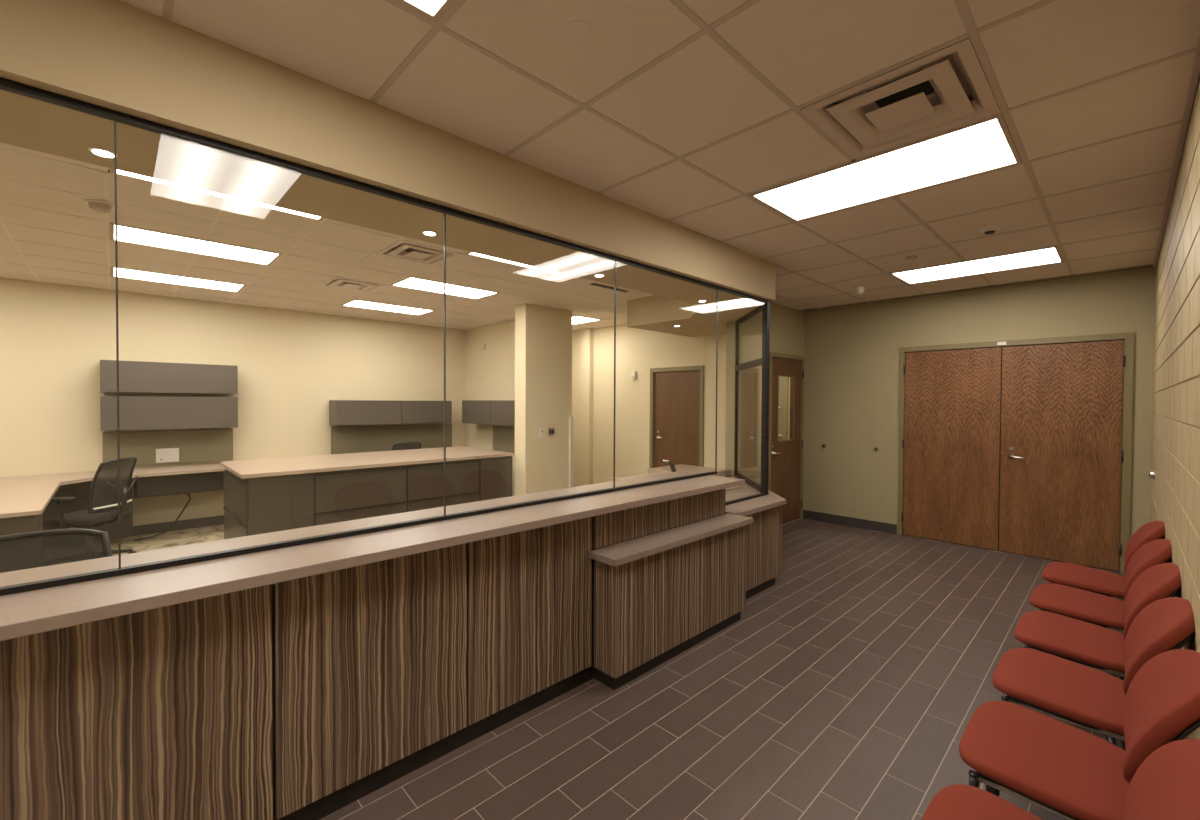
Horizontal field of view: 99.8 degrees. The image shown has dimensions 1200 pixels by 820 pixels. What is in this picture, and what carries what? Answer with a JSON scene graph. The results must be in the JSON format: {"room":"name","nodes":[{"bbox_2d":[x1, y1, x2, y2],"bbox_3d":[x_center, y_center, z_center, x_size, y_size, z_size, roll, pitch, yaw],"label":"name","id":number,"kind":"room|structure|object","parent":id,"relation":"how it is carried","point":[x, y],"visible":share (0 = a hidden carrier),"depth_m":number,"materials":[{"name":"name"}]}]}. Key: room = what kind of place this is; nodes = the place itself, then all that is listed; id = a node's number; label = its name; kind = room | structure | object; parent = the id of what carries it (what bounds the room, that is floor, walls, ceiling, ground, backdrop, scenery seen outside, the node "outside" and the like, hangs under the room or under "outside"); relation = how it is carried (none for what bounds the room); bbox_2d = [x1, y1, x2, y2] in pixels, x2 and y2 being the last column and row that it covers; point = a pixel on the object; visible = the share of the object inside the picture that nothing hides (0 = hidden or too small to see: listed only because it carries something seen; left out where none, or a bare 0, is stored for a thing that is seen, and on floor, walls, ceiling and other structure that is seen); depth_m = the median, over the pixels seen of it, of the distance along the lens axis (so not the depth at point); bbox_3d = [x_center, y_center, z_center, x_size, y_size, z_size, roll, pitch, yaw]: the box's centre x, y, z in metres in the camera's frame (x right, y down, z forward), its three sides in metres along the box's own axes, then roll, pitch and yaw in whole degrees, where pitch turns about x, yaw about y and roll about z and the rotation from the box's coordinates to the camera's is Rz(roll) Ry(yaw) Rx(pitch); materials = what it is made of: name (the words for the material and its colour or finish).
{"room":"waiting room","nodes":[
{"label":"waiting room","id":0,"kind":"room"},
{"bbox_2d":[0,278,465,525],"bbox_3d":[-4.454,-0.007,6.575,8.700,2.840,0.150,-1,1,-44],"label":"wall","id":1,"kind":"structure","parent":0,"point":[54,338],"depth_m":6.09,"materials":[{"name":"beige paint"}]},
{"bbox_2d":[109,515,223,538],"bbox_3d":[-4.909,1.364,6.053,7.300,0.110,0.012,-1,1,-44],"label":"baseboard","id":2,"kind":"structure","parent":1,"relation":"attached to","point":[214,520],"depth_m":5.96,"materials":[{"name":"plastic"}]},
{"bbox_2d":[102,429,232,465],"bbox_3d":[-5.008,0.436,5.916,1.160,0.390,0.036,-1,1,-44],"label":"panel","id":3,"kind":"object","parent":1,"relation":"attached to","point":[210,445],"visible":0.8,"depth_m":5.91,"materials":[{"name":"grey fabric"}]},
{"bbox_2d":[156,448,178,462],"bbox_3d":[-5.022,0.526,5.870,0.205,0.160,0.014,-1,1,-44],"label":"wall plate","id":4,"kind":"object","parent":3,"relation":"attached to","point":[168,454],"visible":1,"depth_m":5.87,"materials":[{"name":"white plastic"}]},
{"bbox_2d":[100,396,237,430],"bbox_3d":[-4.898,0.031,5.797,1.180,0.365,0.349,-1,1,-44],"label":"upper cabinet","id":5,"kind":"object","parent":1,"relation":"attached to","point":[135,412],"visible":1,"depth_m":5.63,"materials":[{"name":"grey paint"}]},
{"bbox_2d":[100,360,237,393],"bbox_3d":[-4.896,-0.362,5.790,1.180,0.340,0.349,-1,1,-44],"label":"upper cabinet","id":6,"kind":"object","parent":1,"relation":"attached to","point":[134,376],"visible":1,"depth_m":5.62,"materials":[{"name":"grey paint"}]},
{"bbox_2d":[329,400,451,425],"bbox_3d":[-3.074,0.031,7.554,1.685,0.345,0.346,-1,1,-44],"label":"upper cabinet","id":7,"kind":"object","parent":1,"relation":"attached to","point":[341,412],"visible":1,"depth_m":7.30,"materials":[{"name":"grey paint"}]},
{"bbox_2d":[331,423,451,453],"bbox_3d":[-3.117,0.431,7.736,1.830,0.400,0.036,-1,1,-44],"label":"panel","id":8,"kind":"object","parent":1,"relation":"attached to","point":[346,439],"visible":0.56,"depth_m":7.59,"materials":[{"name":"grey fabric"}]},
{"bbox_2d":[466,320,514,495],"bbox_3d":[-1.349,-0.010,7.690,0.120,2.840,2.550,-1,1,-44],"label":"wall","id":9,"kind":"structure","parent":0,"point":[490,372],"depth_m":8.03,"materials":[{"name":"beige paint"}]},
{"bbox_2d":[462,400,514,426],"bbox_3d":[-1.410,0.041,7.451,0.300,0.365,1.970,-1,1,-44],"label":"upper cabinet","id":10,"kind":"object","parent":9,"relation":"attached to","point":[486,412],"visible":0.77,"depth_m":7.47,"materials":[{"name":"grey paint"}]},
{"bbox_2d":[493,425,514,452],"bbox_3d":[-1.150,0.441,7.370,0.036,0.410,1.480,-1,1,-44],"label":"panel","id":11,"kind":"object","parent":9,"relation":"attached to","point":[503,436],"visible":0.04,"depth_m":7.65,"materials":[{"name":"grey fabric"}]},
{"bbox_2d":[515,303,571,495],"bbox_3d":[-0.724,0.061,6.543,0.750,2.740,0.230,-1,1,-44],"label":"wall column","id":12,"kind":"structure","parent":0,"point":[543,335],"depth_m":6.37,"materials":[{"name":"beige paint"}]},
{"bbox_2d":[540,428,543,436],"bbox_3d":[-0.730,0.284,6.372,0.070,0.120,0.016,-1,1,-44],"label":"wall switch","id":13,"kind":"object","parent":12,"relation":"attached to","point":[541,429],"visible":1,"depth_m":6.36,"materials":[{"name":"white plastic"}]},
{"bbox_2d":[548,427,554,435],"bbox_3d":[-0.622,0.278,6.476,0.110,0.110,0.015,-1,1,-44],"label":"wall outlet","id":14,"kind":"object","parent":12,"relation":"attached to","point":[551,430],"visible":1,"depth_m":6.47,"materials":[{"name":"plastic"}]},
{"bbox_2d":[569,417,572,487],"bbox_3d":[-0.385,0.760,6.707,0.055,1.340,0.034,-1,1,-44],"label":"guard","id":15,"kind":"object","parent":12,"relation":"attached to","point":[570,418],"visible":0.56,"depth_m":6.68,"materials":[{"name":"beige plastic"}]},
{"bbox_2d":[0,0,1199,331],"bbox_3d":[-0.996,-1.355,4.309,10.840,0.159,8.370,-1,1,-44],"label":"ceiling","id":16,"kind":"structure","parent":0,"point":[679,112],"depth_m":2.29,"materials":[{"name":"tile"}]},
{"bbox_2d":[84,199,114,212],"bbox_3d":[-3.067,-1.245,3.102,0.140,0.052,0.140,-1,1,-44],"label":"smoke detector","id":17,"kind":"object","parent":16,"relation":"attached to","point":[100,206],"visible":0.95,"depth_m":3.07,"materials":[{"name":"white plastic"}]},
{"bbox_2d":[111,267,245,291],"bbox_3d":[-4.224,-1.334,5.096,1.014,0.067,0.494,-1,1,-44],"label":"ceiling light","id":18,"kind":"object","parent":16,"relation":"attached to","point":[122,272],"visible":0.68,"depth_m":5.07,"materials":[{"name":"white paint"}]},
{"bbox_2d":[110,223,281,265],"bbox_3d":[-3.143,-1.311,3.972,1.014,0.067,0.494,-1,1,-44],"label":"ceiling light","id":19,"kind":"object","parent":16,"relation":"attached to","point":[126,234],"visible":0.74,"depth_m":3.93,"materials":[{"name":"white paint"}]},
{"bbox_2d":[109,168,323,220],"bbox_3d":[-2.061,-1.287,2.848,1.014,0.067,0.494,-1,1,-44],"label":"ceiling light","id":20,"kind":"object","parent":16,"relation":"attached to","point":[119,172],"visible":0.14,"depth_m":2.95,"materials":[{"name":"white paint"}]},
{"bbox_2d":[320,277,385,291],"bbox_3d":[-2.566,-1.336,5.248,0.498,0.102,0.498,-1,1,-44],"label":"ceiling vent","id":21,"kind":"object","parent":16,"relation":"in","point":[337,282],"visible":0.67,"depth_m":5.26,"materials":[{"name":"metal"}]},
{"bbox_2d":[0,0,775,336],"bbox_3d":[-1.182,-1.104,3.163,8.700,0.314,1.990,-1,1,-44],"label":"bulkhead","id":22,"kind":"object","parent":16,"relation":"attached to","point":[117,55],"visible":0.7,"depth_m":1.99,"materials":[{"name":"beige paint"}]},
{"bbox_2d":[88,146,117,157],"bbox_3d":[-1.785,-0.924,1.816,0.076,0.008,0.076,-1,1,-44],"label":"recessed light","id":23,"kind":"object","parent":22,"relation":"attached to","point":[103,152],"visible":0.92,"depth_m":1.80,"materials":[{"name":"white glass"}]},
{"bbox_2d":[422,230,436,235],"bbox_3d":[-0.899,-0.933,2.669,0.076,0.008,0.076,-1,1,-44],"label":"recessed light","id":24,"kind":"object","parent":22,"relation":"attached to","point":[426,232],"visible":1,"depth_m":2.65,"materials":[{"name":"white glass"}]},
{"bbox_2d":[341,300,434,314],"bbox_3d":[-2.725,-1.350,6.538,1.014,0.067,0.494,-1,1,-44],"label":"ceiling light","id":25,"kind":"object","parent":16,"relation":"attached to","point":[354,303],"visible":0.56,"depth_m":6.51,"materials":[{"name":"white paint"}]},
{"bbox_2d":[376,240,459,265],"bbox_3d":[-1.485,-1.313,4.124,0.498,0.102,0.498,-1,1,-44],"label":"ceiling vent","id":26,"kind":"object","parent":16,"relation":"in","point":[404,250],"visible":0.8,"depth_m":4.13,"materials":[{"name":"metal"}]},
{"bbox_2d":[395,0,455,22],"bbox_3d":[-0.334,-1.249,0.975,0.604,0.067,1.160,-1,1,-44],"label":"ceiling light","id":27,"kind":"object","parent":16,"relation":"attached to","point":[433,10],"visible":1,"depth_m":1.54,"materials":[{"name":"white paint"}]},
{"bbox_2d":[391,277,498,298],"bbox_3d":[-1.644,-1.327,5.414,1.014,0.067,0.494,-1,1,-44],"label":"ceiling light","id":28,"kind":"object","parent":16,"relation":"attached to","point":[409,282],"visible":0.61,"depth_m":5.39,"materials":[{"name":"white paint"}]},
{"bbox_2d":[465,252,566,275],"bbox_3d":[-0.562,-1.304,4.290,1.014,0.067,0.494,-1,1,-44],"label":"ceiling light","id":29,"kind":"object","parent":16,"relation":"attached to","point":[468,253],"visible":0.17,"depth_m":4.40,"materials":[{"name":"white paint"}]},
{"bbox_2d":[564,21,593,42],"bbox_3d":[-0.068,-1.230,1.644,0.096,0.006,0.096,-1,1,-44],"label":"cover plate","id":30,"kind":"object","parent":16,"relation":"attached to","point":[575,31],"visible":1,"depth_m":1.64,"materials":[{"name":"plastic"}]},
{"bbox_2d":[572,316,599,324],"bbox_3d":[-0.499,-1.356,7.599,0.494,0.067,1.014,-1,1,-44],"label":"ceiling light","id":31,"kind":"object","parent":16,"relation":"attached to","point":[575,319],"visible":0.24,"depth_m":7.44,"materials":[{"name":"white paint"}]},
{"bbox_2d":[589,283,628,291],"bbox_3d":[0.101,-1.282,5.304,0.520,0.005,0.060,-1,1,-44],"label":"ceiling vent","id":32,"kind":"object","parent":16,"relation":"in","point":[594,284],"visible":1,"depth_m":5.28,"materials":[{"name":"metal"}]},
{"bbox_2d":[852,286,865,294],"bbox_3d":[2.695,-1.240,5.262,0.124,0.075,0.124,-1,1,-44],"label":"ceiling camera","id":33,"kind":"object","parent":16,"relation":"attached to","point":[858,290],"visible":1,"depth_m":5.22,"materials":[{"name":"white plastic"}]},
{"bbox_2d":[749,114,1021,221],"bbox_3d":[1.482,-1.268,2.723,0.604,0.067,1.160,-1,1,-44],"label":"ceiling light","id":34,"kind":"object","parent":16,"relation":"attached to","point":[987,145],"visible":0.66,"depth_m":2.63,"materials":[{"name":"white paint"}]},
{"bbox_2d":[800,37,1000,158],"bbox_3d":[1.233,-1.267,2.072,0.603,0.102,0.567,-1,1,-44],"label":"ceiling vent","id":35,"kind":"object","parent":16,"relation":"in","point":[898,106],"visible":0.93,"depth_m":2.06,"materials":[{"name":"metal"}]},
{"bbox_2d":[905,256,917,259],"bbox_3d":[2.568,-1.255,4.168,0.090,0.011,0.090,-1,1,-44],"label":"cover plate","id":36,"kind":"object","parent":16,"relation":"attached to","point":[909,257],"visible":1,"depth_m":4.15,"materials":[{"name":"white paint"}]},
{"bbox_2d":[889,246,1063,284],"bbox_3d":[3.297,-1.288,4.470,0.604,0.067,1.160,-1,1,-44],"label":"ceiling light","id":37,"kind":"object","parent":16,"relation":"attached to","point":[1051,255],"visible":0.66,"depth_m":4.42,"materials":[{"name":"white paint"}]},
{"bbox_2d":[979,225,1000,234],"bbox_3d":[2.668,-1.228,3.459,0.124,0.042,0.124,-1,1,-44],"label":"smoke detector","id":38,"kind":"object","parent":16,"relation":"attached to","point":[991,229],"visible":1,"depth_m":3.43,"materials":[{"name":"white plastic"}]},
{"bbox_2d":[109,518,1124,819],"bbox_3d":[-0.994,1.514,4.439,10.700,0.100,8.270,-1,1,-44],"label":"floor","id":39,"kind":"structure","parent":0,"point":[850,686],"depth_m":2.51,"materials":[{"name":"tile"}]},
{"bbox_2d":[0,529,111,572],"bbox_3d":[-2.138,1.004,1.857,0.644,0.992,0.670,1,1,42],"label":"chair","id":40,"kind":"object","parent":39,"relation":"on","point":[28,550],"visible":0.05,"depth_m":2.10,"materials":[{"name":"black plastic"}]},
{"bbox_2d":[42,457,137,553],"bbox_3d":[-4.713,0.941,4.668,0.644,1.002,0.670,0,1,-6],"label":"chair","id":41,"kind":"object","parent":39,"relation":"on","point":[102,509],"visible":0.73,"depth_m":4.59,"materials":[{"name":"black fabric"}]},
{"bbox_2d":[0,463,225,537],"bbox_3d":[-4.192,1.059,5.017,3.500,0.760,2.470,-1,1,-44],"label":"desk","id":42,"kind":"object","parent":39,"relation":"on","point":[25,502],"visible":0.52,"depth_m":5.16,"materials":[{"name":"beige laminate"}]},
{"bbox_2d":[134,493,190,540],"bbox_3d":[-4.960,1.171,5.729,0.083,0.500,0.515,1,1,31],"label":"power cable","id":43,"kind":"object","parent":42,"relation":"hanging from","point":[187,493],"visible":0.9,"depth_m":5.83,"materials":[{"name":"black plastic"}]},
{"bbox_2d":[223,469,313,538],"bbox_3d":[-3.359,1.015,5.084,0.550,0.855,1.248,-1,1,-44],"label":"file cabinet","id":44,"kind":"object","parent":39,"relation":"on","point":[259,505],"visible":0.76,"depth_m":4.66,"materials":[{"name":"grey paint"}]},
{"bbox_2d":[219,446,514,478],"bbox_3d":[-2.553,0.561,5.858,2.836,0.035,1.315,-1,1,-44],"label":"countertop","id":45,"kind":"structure","parent":44,"relation":"on","point":[253,468],"depth_m":5.48,"materials":[{"name":"beige laminate"}]},
{"bbox_2d":[314,465,406,525],"bbox_3d":[-2.831,1.009,5.587,0.891,0.855,1.255,-1,1,-44],"label":"file cabinet","id":46,"kind":"object","parent":39,"relation":"on","point":[354,494],"visible":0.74,"depth_m":5.10,"materials":[{"name":"grey paint"}]},
{"bbox_2d":[0,489,781,819],"bbox_3d":[-0.651,1.021,2.430,0.977,0.953,7.619,1,1,42],"label":"reception desk","id":47,"kind":"object","parent":39,"relation":"on","point":[305,698],"depth_m":1.88,"materials":[{"name":"laminate"}]},
{"bbox_2d":[0,471,744,640],"bbox_3d":[-1.272,0.533,1.796,5.850,0.036,0.585,-1,1,-44],"label":"countertop","id":48,"kind":"structure","parent":47,"relation":"on","point":[22,614],"depth_m":1.79,"materials":[{"name":"beige laminate"}]},
{"bbox_2d":[0,77,769,595],"bbox_3d":[-0.822,-0.081,2.297,0.727,1.700,7.976,1,1,41],"label":"window","id":49,"kind":"structure","parent":47,"relation":"on","point":[8,85],"depth_m":2.13,"materials":[{"name":"brown metal"}]},
{"bbox_2d":[588,513,752,566],"bbox_3d":[0.507,0.779,3.145,1.390,0.035,0.205,-1,1,-44],"label":"countertop","id":50,"kind":"structure","parent":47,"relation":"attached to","point":[621,553],"depth_m":2.98,"materials":[{"name":"beige laminate"}]},
{"bbox_2d":[725,476,786,515],"bbox_3d":[1.266,0.759,4.618,0.832,0.035,1.958,1,1,21],"label":"countertop","id":51,"kind":"structure","parent":47,"relation":"on","point":[747,507],"depth_m":4.14,"materials":[{"name":"beige laminate"}]},
{"bbox_2d":[392,441,421,450],"bbox_3d":[-2.787,0.917,7.046,0.670,0.992,0.644,-1,1,-44],"label":"chair","id":52,"kind":"object","parent":39,"relation":"on","point":[413,444],"visible":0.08,"depth_m":6.81,"materials":[{"name":"black metal"}]},
{"bbox_2d":[406,459,479,511],"bbox_3d":[-2.189,1.002,6.205,0.879,0.855,1.255,-1,1,-44],"label":"file cabinet","id":53,"kind":"object","parent":39,"relation":"on","point":[425,481],"visible":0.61,"depth_m":5.72,"materials":[{"name":"grey paint"}]},
{"bbox_2d":[479,456,512,500],"bbox_3d":[-1.703,0.997,6.677,0.464,0.855,1.248,-1,1,-44],"label":"file cabinet","id":54,"kind":"object","parent":39,"relation":"on","point":[496,472],"visible":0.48,"depth_m":6.21,"materials":[{"name":"grey paint"}]},
{"bbox_2d":[609,464,742,491],"bbox_3d":[0.940,1.063,5.233,1.245,0.795,1.195,-1,1,-44],"label":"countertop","id":55,"kind":"structure","parent":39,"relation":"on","point":[680,467],"depth_m":5.53,"materials":[{"name":"beige laminate"}]},
{"bbox_2d":[609,473,742,491],"bbox_3d":[0.725,0.731,5.006,0.625,0.035,1.175,-1,1,-44],"label":"countertop","id":56,"kind":"structure","parent":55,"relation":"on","point":[645,474],"depth_m":5.25,"materials":[{"name":"beige laminate"}]},
{"bbox_2d":[663,460,675,471],"bbox_3d":[0.733,0.610,5.228,0.171,0.199,0.067,0,1,-34],"label":"faucet","id":57,"kind":"object","parent":56,"relation":"on","point":[673,469],"visible":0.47,"depth_m":5.22,"materials":[{"name":"metal"}]},
{"bbox_2d":[921,739,1199,819],"bbox_3d":[1.031,1.103,1.133,0.483,0.835,0.554,-1,1,-44],"label":"chair","id":58,"kind":"object","parent":39,"relation":"on","point":[1166,786],"visible":1,"depth_m":1.13,"materials":[{"name":"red fabric"}]},
{"bbox_2d":[959,649,1199,819],"bbox_3d":[1.455,1.099,1.541,0.483,0.835,0.554,-1,1,-44],"label":"chair","id":59,"kind":"object","parent":39,"relation":"on","point":[1069,772],"visible":0.86,"depth_m":1.49,"materials":[{"name":"red fabric"}]},
{"bbox_2d":[992,597,1194,795],"bbox_3d":[1.874,1.094,1.944,0.483,0.835,0.554,-1,1,-44],"label":"chair","id":60,"kind":"object","parent":39,"relation":"on","point":[1050,685],"visible":0.7,"depth_m":1.88,"materials":[{"name":"red fabric"}]},
{"bbox_2d":[1014,563,1180,679],"bbox_3d":[2.296,1.090,2.350,0.483,0.835,0.554,-1,1,-44],"label":"chair","id":61,"kind":"object","parent":39,"relation":"on","point":[1100,648],"visible":0.64,"depth_m":2.29,"materials":[{"name":"red fabric"}]},
{"bbox_2d":[1030,539,1171,633],"bbox_3d":[2.718,1.085,2.757,0.483,0.835,0.554,-1,1,-44],"label":"chair","id":62,"kind":"object","parent":39,"relation":"on","point":[1105,611],"visible":0.64,"depth_m":2.70,"materials":[{"name":"red fabric"}]},
{"bbox_2d":[1042,521,1164,600],"bbox_3d":[3.151,1.080,3.173,0.483,0.835,0.554,-1,1,-44],"label":"chair","id":63,"kind":"object","parent":39,"relation":"on","point":[1110,584],"visible":0.59,"depth_m":3.12,"materials":[{"name":"red fabric"}]},
{"bbox_2d":[572,324,725,486],"bbox_3d":[0.302,-0.006,7.929,0.210,2.840,4.795,-1,1,-44],"label":"wall","id":64,"kind":"structure","parent":0,"point":[638,350],"depth_m":7.81,"materials":[{"name":"beige paint"}]},
{"bbox_2d":[631,371,636,379],"bbox_3d":[0.515,-0.521,7.648,0.063,0.150,0.090,-1,1,-44],"label":"sensor","id":65,"kind":"object","parent":64,"relation":"attached to","point":[634,373],"visible":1,"depth_m":7.62,"materials":[{"name":"white plastic"}]},
{"bbox_2d":[649,365,703,467],"bbox_3d":[1.088,0.413,7.136,0.143,2.035,0.940,-1,1,-44],"label":"door","id":66,"kind":"structure","parent":64,"relation":"in","point":[676,393],"depth_m":7.12,"materials":[{"name":"brown wood"}]},
{"bbox_2d":[725,303,804,484],"bbox_3d":[2.061,0.030,6.198,1.675,2.840,0.140,-1,1,-44],"label":"wall","id":67,"kind":"structure","parent":0,"point":[787,325],"depth_m":5.78,"materials":[{"name":"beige paint"}]},
{"bbox_2d":[768,352,804,523],"bbox_3d":[2.325,0.373,6.418,0.945,2.150,0.199,-1,1,-44],"label":"door","id":68,"kind":"structure","parent":67,"relation":"in","point":[785,457],"depth_m":6.45,"materials":[{"name":"brown wood"}]},
{"bbox_2d":[778,377,788,440],"bbox_3d":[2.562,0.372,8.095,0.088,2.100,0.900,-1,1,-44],"label":"window","id":69,"kind":"structure","parent":68,"relation":"in","point":[783,381],"depth_m":7.81,"materials":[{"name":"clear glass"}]},
{"bbox_2d":[788,377,789,438],"bbox_3d":[2.073,0.009,7.524,1.780,2.840,2.035,-1,1,-44],"label":"wall","id":70,"kind":"structure","parent":0,"point":[789,377],"depth_m":7.79,"materials":[{"name":"beige paint"}]},
{"bbox_2d":[789,265,1156,569],"bbox_3d":[3.854,0.048,5.651,0.150,2.840,3.535,-1,1,-44],"label":"wall","id":71,"kind":"structure","parent":0,"point":[852,354],"depth_m":5.95,"materials":[{"name":"green paint"}]},
{"bbox_2d":[803,510,896,533],"bbox_3d":[3.093,1.395,6.341,0.012,0.115,1.125,-1,1,-44],"label":"baseboard","id":72,"kind":"structure","parent":71,"relation":"attached to","point":[811,515],"depth_m":6.29,"materials":[{"name":"plastic"}]},
{"bbox_2d":[897,332,1134,573],"bbox_3d":[4.171,0.380,5.258,0.183,2.190,1.880,-1,1,-44],"label":"door","id":73,"kind":"structure","parent":71,"relation":"in","point":[1057,420],"depth_m":5.11,"materials":[{"name":"brown wood"}]},
{"bbox_2d":[1150,75,1199,738],"bbox_3d":[1.563,0.109,1.132,9.820,2.840,0.200,-1,1,-44],"label":"wall","id":74,"kind":"structure","parent":0,"point":[1175,488],"depth_m":2.22,"materials":[{"name":"beige paint"}]},
{"bbox_2d":[1149,471,1154,478],"bbox_3d":[4.319,0.507,3.954,0.060,0.060,0.032,-1,1,-44],"label":"bumper cover","id":75,"kind":"object","parent":74,"relation":"attached to","point":[1152,473],"visible":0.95,"depth_m":3.94,"materials":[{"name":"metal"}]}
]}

